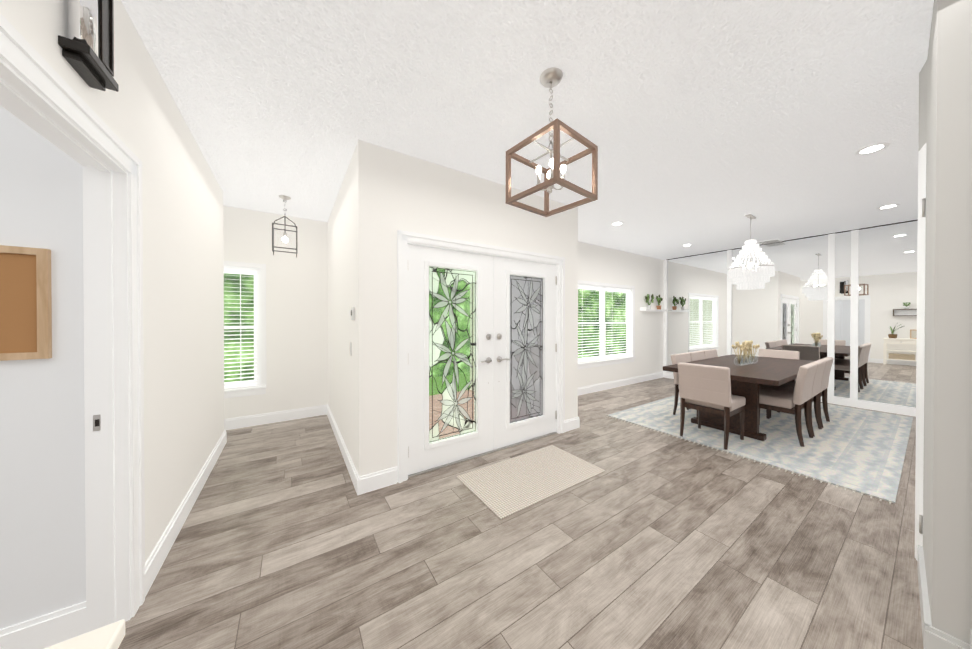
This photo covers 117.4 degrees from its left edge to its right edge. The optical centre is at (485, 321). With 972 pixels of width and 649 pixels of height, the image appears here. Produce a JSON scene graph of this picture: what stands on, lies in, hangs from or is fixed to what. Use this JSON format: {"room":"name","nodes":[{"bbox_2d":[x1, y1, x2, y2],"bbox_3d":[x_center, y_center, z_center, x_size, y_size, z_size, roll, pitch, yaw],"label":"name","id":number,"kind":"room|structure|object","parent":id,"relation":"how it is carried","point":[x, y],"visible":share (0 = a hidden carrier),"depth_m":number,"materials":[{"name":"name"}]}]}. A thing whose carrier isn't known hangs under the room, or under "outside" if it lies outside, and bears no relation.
{"room":"entrance hall","nodes":[
{"label":"entrance hall","id":0,"kind":"room"},
{"bbox_2d":[0,105,85,628],"bbox_3d":[-2.974,-0.020,0.561,2.865,2.780,0.120,0,0,-33],"label":"wall","id":1,"kind":"structure","parent":0,"point":[42,501],"depth_m":1.24,"materials":[{"name":"white paint"}]},
{"bbox_2d":[0,245,51,360],"bbox_3d":[-2.074,-0.071,1.070,0.600,0.455,0.022,0,0,-33],"label":"bulletin board","id":2,"kind":"object","parent":1,"relation":"attached to","point":[25,308],"visible":0.9,"depth_m":1.20,"materials":[{"name":"brown wood"}]},
{"bbox_2d":[0,601,86,648],"bbox_3d":[-2.937,1.303,0.513,2.865,0.135,0.016,0,0,-33],"label":"baseboard","id":3,"kind":"structure","parent":1,"relation":"attached to","point":[52,628],"depth_m":1.23,"materials":[{"name":"white wood"}]},
{"bbox_2d":[0,0,223,562],"bbox_3d":[-0.258,-0.012,-0.848,0.120,2.780,9.800,0,0,-33],"label":"wall","id":4,"kind":"structure","parent":0,"point":[139,114],"depth_m":1.77,"materials":[{"name":"white paint"}]},
{"bbox_2d":[0,14,144,631],"bbox_3d":[-1.460,0.300,0.978,0.160,2.134,0.998,0,0,-33],"label":"trim","id":5,"kind":"structure","parent":4,"relation":"attached to","point":[39,95],"depth_m":1.30,"materials":[{"name":"white wood"}]},
{"bbox_2d":[58,0,118,91],"bbox_3d":[-1.399,-1.077,1.046,0.066,0.422,0.200,0,0,-33],"label":"wall sconce","id":6,"kind":"object","parent":4,"relation":"attached to","point":[87,45],"visible":1,"depth_m":1.02,"materials":[{"name":"black metal"}]},
{"bbox_2d":[145,428,227,596],"bbox_3d":[-2.293,1.291,2.370,0.016,0.135,2.231,0,0,-33],"label":"baseboard","id":7,"kind":"structure","parent":4,"relation":"attached to","point":[161,550],"depth_m":1.89,"materials":[{"name":"white wood"}]},
{"bbox_2d":[223,205,327,418],"bbox_3d":[-3.389,-0.039,3.628,2.790,2.780,0.120,0,0,-33],"label":"wall","id":8,"kind":"structure","parent":0,"point":[297,332],"depth_m":4.02,"materials":[{"name":"white paint"}]},
{"bbox_2d":[224,261,265,397],"bbox_3d":[-3.328,0.106,3.636,1.000,1.690,0.145,0,0,-33],"label":"window","id":9,"kind":"structure","parent":8,"relation":"in","point":[258,271],"depth_m":3.82,"materials":[{"name":"white"}]},
{"bbox_2d":[224,405,323,429],"bbox_3d":[-3.351,1.284,3.579,2.550,0.135,0.016,0,0,-33],"label":"baseboard","id":10,"kind":"structure","parent":8,"relation":"attached to","point":[260,419],"depth_m":3.91,"materials":[{"name":"white wood"}]},
{"bbox_2d":[327,139,374,476],"bbox_3d":[-1.594,-0.037,3.332,0.120,2.780,2.350,0,0,-33],"label":"wall","id":11,"kind":"structure","parent":0,"point":[351,283],"depth_m":2.46,"materials":[{"name":"white paint"}]},
{"bbox_2d":[324,405,363,494],"bbox_3d":[-1.638,1.286,3.283,0.016,0.135,2.336,0,0,-33],"label":"baseboard","id":12,"kind":"structure","parent":11,"relation":"attached to","point":[358,482],"depth_m":2.76,"materials":[{"name":"white wood"}]},
{"bbox_2d":[351,307,354,319],"bbox_3d":[-1.116,-0.061,2.476,0.024,0.110,0.085,0,0,-33],"label":"switch plate","id":13,"kind":"object","parent":11,"relation":"attached to","point":[352,313],"depth_m":2.44,"materials":[{"name":"white plastic"}]},
{"bbox_2d":[470,283,473,389],"bbox_3d":[0.104,-0.048,5.242,0.120,2.780,1.330,0,0,-33],"label":"wall","id":14,"kind":"structure","parent":0,"point":[471,332],"depth_m":5.72,"materials":[{"name":"white paint"}]},
{"bbox_2d":[374,144,577,481],"bbox_3d":[0.101,-0.036,3.114,2.470,2.780,0.120,0,0,-33],"label":"wall","id":15,"kind":"structure","parent":0,"point":[412,194],"depth_m":2.68,"materials":[{"name":"white paint"}]},
{"bbox_2d":[408,244,493,474],"bbox_3d":[-0.308,0.335,2.809,0.927,2.010,0.118,0,0,-33],"label":"front door","id":16,"kind":"structure","parent":15,"relation":"in","point":[428,449],"depth_m":2.79,"materials":[{"name":"white wood"}]},
{"bbox_2d":[398,230,564,482],"bbox_3d":[0.070,0.297,3.081,2.010,2.115,0.144,0,0,-33],"label":"door frame","id":17,"kind":"structure","parent":15,"relation":"attached to","point":[405,238],"depth_m":2.67,"materials":[{"name":"white painted wood"}]},
{"bbox_2d":[494,256,556,449],"bbox_3d":[0.469,0.332,3.321,0.927,2.010,0.118,0,0,-33],"label":"front door","id":18,"kind":"structure","parent":15,"relation":"in","point":[525,347],"depth_m":3.31,"materials":[{"name":"white wood"}]},
{"bbox_2d":[564,417,579,427],"bbox_3d":[0.892,1.280,4.179,0.016,0.135,1.046,0,0,-33],"label":"baseboard","id":19,"kind":"structure","parent":15,"relation":"attached to","point":[574,422],"depth_m":3.68,"materials":[{"name":"white wood"}]},
{"bbox_2d":[118,377,923,648],"bbox_3d":[1.504,1.419,0.640,11.820,0.100,10.570,0,0,-33],"label":"floor","id":20,"kind":"structure","parent":0,"point":[288,537],"depth_m":1.71,"materials":[{"name":"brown wood"}]},
{"bbox_2d":[44,619,124,648],"bbox_3d":[-0.483,0.973,-0.050,0.335,0.800,1.270,0,0,-33],"label":"carpet","id":21,"kind":"object","parent":20,"relation":"on","point":[111,636],"visible":1,"depth_m":0.53,"materials":[{"name":"white"}]},
{"bbox_2d":[456,445,604,519],"bbox_3d":[0.410,1.351,2.616,1.170,0.012,0.655,0,0,-33],"label":"door mat","id":22,"kind":"object","parent":20,"relation":"on","point":[501,490],"visible":1,"depth_m":2.53,"materials":[{"name":"beige fabric"}]},
{"bbox_2d":[607,395,912,502],"bbox_3d":[3.824,1.342,4.152,3.440,0.012,2.400,0,0,-33],"label":"dining rug","id":23,"kind":"object","parent":20,"relation":"on","point":[859,450],"visible":0.64,"depth_m":3.29,"materials":[{"name":"carpet"}]},
{"bbox_2d":[671,353,690,414],"bbox_3d":[2.980,0.904,4.120,0.482,0.862,0.556,0,0,-33],"label":"chair","id":24,"kind":"object","parent":23,"relation":"on","point":[680,357],"visible":0.27,"depth_m":4.18,"materials":[{"name":"fabric"}]},
{"bbox_2d":[688,351,704,408],"bbox_3d":[3.389,0.902,4.390,0.482,0.862,0.556,0,0,-33],"label":"chair","id":25,"kind":"object","parent":23,"relation":"on","point":[697,355],"visible":0.06,"depth_m":4.54,"materials":[{"name":"fabric"}]},
{"bbox_2d":[702,349,717,358],"bbox_3d":[3.799,0.901,4.660,0.482,0.862,0.556,0,0,-33],"label":"chair","id":26,"kind":"object","parent":23,"relation":"on","point":[711,353],"visible":0.1,"depth_m":4.81,"materials":[{"name":"fabric"}]},
{"bbox_2d":[678,362,745,449],"bbox_3d":[2.578,0.909,3.381,0.556,0.862,0.482,0,0,-33],"label":"chair","id":27,"kind":"object","parent":23,"relation":"on","point":[705,388],"visible":1,"depth_m":3.24,"materials":[{"name":"fabric"}]},
{"bbox_2d":[663,354,813,440],"bbox_3d":[3.607,0.962,4.061,2.400,0.747,1.100,0,0,-33],"label":"dining table","id":28,"kind":"object","parent":23,"relation":"on","point":[748,380],"visible":0.54,"depth_m":3.51,"materials":[{"name":"brown wood"}]},
{"bbox_2d":[732,340,759,365],"bbox_3d":[3.549,0.426,4.043,0.525,0.325,0.170,0,0,-30],"label":"vases","id":29,"kind":"object","parent":28,"relation":"on","point":[745,346],"visible":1,"depth_m":3.99,"materials":[{"name":"clear glass"}]},
{"bbox_2d":[607,415,891,503],"bbox_3d":[2.371,1.346,3.194,0.040,0.018,2.378,0,0,-33],"label":"fringe","id":30,"kind":"object","parent":23,"relation":"attached to","point":[845,488],"visible":1,"depth_m":2.82,"materials":[{"name":"white fabric"}]},
{"bbox_2d":[758,349,799,380],"bbox_3d":[4.578,0.901,4.700,0.556,0.862,0.482,0,0,-33],"label":"chair","id":31,"kind":"object","parent":23,"relation":"on","point":[784,354],"visible":0.21,"depth_m":4.79,"materials":[{"name":"fabric"}]},
{"bbox_2d":[759,363,816,446],"bbox_3d":[3.416,0.908,3.460,0.482,0.862,0.556,0,0,-33],"label":"chair","id":32,"kind":"object","parent":23,"relation":"on","point":[797,401],"visible":0.85,"depth_m":3.26,"materials":[{"name":"fabric"}]},
{"bbox_2d":[759,360,825,436],"bbox_3d":[3.825,0.906,3.730,0.482,0.862,0.556,0,0,-33],"label":"chair","id":33,"kind":"object","parent":23,"relation":"on","point":[816,389],"visible":0.44,"depth_m":3.64,"materials":[{"name":"fabric"}]},
{"bbox_2d":[770,357,833,427],"bbox_3d":[4.234,0.905,4.000,0.482,0.862,0.556,0,0,-33],"label":"chair","id":34,"kind":"object","parent":23,"relation":"on","point":[825,377],"visible":0.35,"depth_m":3.87,"materials":[{"name":"fabric"}]},
{"bbox_2d":[121,0,933,259],"bbox_3d":[1.504,-1.461,0.623,11.820,0.100,10.570,0,0,-33],"label":"ceiling","id":35,"kind":"structure","parent":0,"point":[705,126],"depth_m":1.89,"materials":[{"name":"white paint"}]},
{"bbox_2d":[272,195,296,256],"bbox_3d":[-2.316,-1.098,3.406,0.236,0.658,0.236,0,0,-33],"label":"lantern","id":36,"kind":"object","parent":35,"relation":"hanging from","point":[285,234],"visible":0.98,"depth_m":3.39,"materials":[{"name":"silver metal"}]},
{"bbox_2d":[506,67,597,216],"bbox_3d":[0.378,-1.056,1.719,0.373,0.722,0.373,0,0,-39],"label":"pendant light","id":37,"kind":"object","parent":35,"relation":"hanging from","point":[551,77],"visible":1,"depth_m":1.69,"materials":[{"name":"wood"},{"name":"brushed nickel"}]},
{"bbox_2d":[610,222,623,225],"bbox_3d":[1.929,-1.430,4.347,0.184,0.006,0.184,0,0,-33],"label":"recessed light","id":38,"kind":"object","parent":35,"relation":"in","point":[616,223],"visible":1,"depth_m":4.33,"materials":[{"name":"white"}]},
{"bbox_2d":[728,214,774,289],"bbox_3d":[3.611,-0.936,4.034,0.478,0.991,0.478,0,0,-33],"label":"dining chandelier","id":39,"kind":"object","parent":35,"relation":"hanging from","point":[755,276],"visible":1,"depth_m":3.94,"materials":[{"name":"white glass"}]},
{"bbox_2d":[759,238,781,244],"bbox_3d":[5.122,-1.431,5.327,0.300,0.016,0.260,0,0,-33],"label":"ceiling vent","id":40,"kind":"object","parent":35,"relation":"in","point":[770,241],"visible":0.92,"depth_m":5.30,"materials":[{"name":"white"}]},
{"bbox_2d":[854,142,890,154],"bbox_3d":[3.186,-1.419,2.441,0.184,0.006,0.184,0,0,-33],"label":"recessed light","id":41,"kind":"object","parent":35,"relation":"in","point":[871,149],"visible":1,"depth_m":2.43,"materials":[{"name":"white"}]},
{"bbox_2d":[876,204,900,209],"bbox_3d":[5.017,-1.426,3.688,0.184,0.006,0.184,0,0,-33],"label":"recessed light","id":42,"kind":"object","parent":35,"relation":"in","point":[888,206],"visible":1,"depth_m":3.68,"materials":[{"name":"white"}]},
{"bbox_2d":[578,241,663,387],"bbox_3d":[2.374,-0.052,5.870,4.600,2.780,0.120,0,0,-33],"label":"wall","id":43,"kind":"structure","parent":0,"point":[642,275],"depth_m":6.34,"materials":[{"name":"white paint"}]},
{"bbox_2d":[578,281,634,368],"bbox_3d":[2.330,0.063,5.809,1.940,1.590,0.145,0,0,-33],"label":"dining room window","id":44,"kind":"structure","parent":43,"relation":"in","point":[601,288],"depth_m":5.83,"materials":[{"name":"white"}]},
{"bbox_2d":[578,372,663,395],"bbox_3d":[2.411,1.271,5.822,4.360,0.135,0.016,0,0,-33],"label":"baseboard","id":45,"kind":"structure","parent":43,"relation":"attached to","point":[613,384],"depth_m":5.98,"materials":[{"name":"white wood"}]},
{"bbox_2d":[640,294,666,310],"bbox_3d":[3.787,-0.420,6.640,0.910,0.386,0.147,0,0,-33],"label":"shelf","id":46,"kind":"object","parent":43,"relation":"attached to","point":[659,300],"visible":1,"depth_m":6.51,"materials":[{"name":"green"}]},
{"bbox_2d":[918,0,971,643],"bbox_3d":[3.642,-0.012,-0.839,0.850,2.780,5.521,0,0,-33],"label":"wall","id":47,"kind":"structure","parent":0,"point":[945,108],"depth_m":1.16,"materials":[{"name":"grey paint"}]},
{"bbox_2d":[915,143,925,559],"bbox_3d":[2.442,0.198,1.638,0.135,2.330,0.051,0,0,-40],"label":"trim","id":48,"kind":"structure","parent":47,"relation":"attached to","point":[921,239],"depth_m":1.65,"materials":[{"name":"white wood"}]},
{"bbox_2d":[917,545,931,647],"bbox_3d":[2.079,1.297,1.406,0.736,0.135,0.045,0,0,-33],"label":"baseboard","id":49,"kind":"structure","parent":47,"relation":"attached to","point":[923,590],"depth_m":1.35,"materials":[{"name":"white wood"}]},
{"bbox_2d":[924,624,969,648],"bbox_3d":[2.603,1.306,-0.043,0.016,0.135,2.981,0,0,-33],"label":"baseboard","id":50,"kind":"structure","parent":47,"relation":"attached to","point":[935,638],"depth_m":1.17,"materials":[{"name":"white wood"}]},
{"bbox_2d":[970,629,971,648],"bbox_3d":[1.865,-0.022,1.058,0.028,2.778,0.123,0,0,-33],"label":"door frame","id":51,"kind":"structure","parent":47,"relation":"attached to","point":[971,640],"depth_m":1.11,"materials":[{"name":"white wood"}]},
{"bbox_3d":[6.754,-0.037,3.297,0.120,2.780,9.000,0,0,-33],"label":"wall mirror","id":52,"kind":"object","parent":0,"visible":0},
{"bbox_2d":[663,219,917,416],"bbox_3d":[6.676,-0.036,3.269,0.032,2.779,8.940,0,0,-33],"label":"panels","id":53,"kind":"object","parent":52,"relation":"attached to","point":[846,301],"visible":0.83,"depth_m":4.85,"materials":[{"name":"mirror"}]},
{"label":"outside","id":54,"kind":"structure","parent":0,"visible":0},
{"bbox_2d":[224,268,625,381],"bbox_3d":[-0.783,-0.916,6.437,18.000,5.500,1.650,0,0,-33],"label":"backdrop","id":55,"kind":"structure","parent":54,"point":[461,318],"depth_m":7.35,"materials":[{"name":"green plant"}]},
{"bbox_2d":[429,373,469,395],"bbox_3d":[-1.443,1.398,7.453,18.000,0.100,4.050,0,0,-33],"label":"lawn","id":56,"kind":"structure","parent":54,"point":[461,382],"depth_m":6.42,"materials":[{"name":"green plant"}]},
{"bbox_2d":[429,390,473,438],"bbox_3d":[-0.637,1.357,4.133,2.350,0.022,2.380,0,0,-33],"label":"porch","id":57,"kind":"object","parent":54,"point":[439,410],"depth_m":4.45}
]}

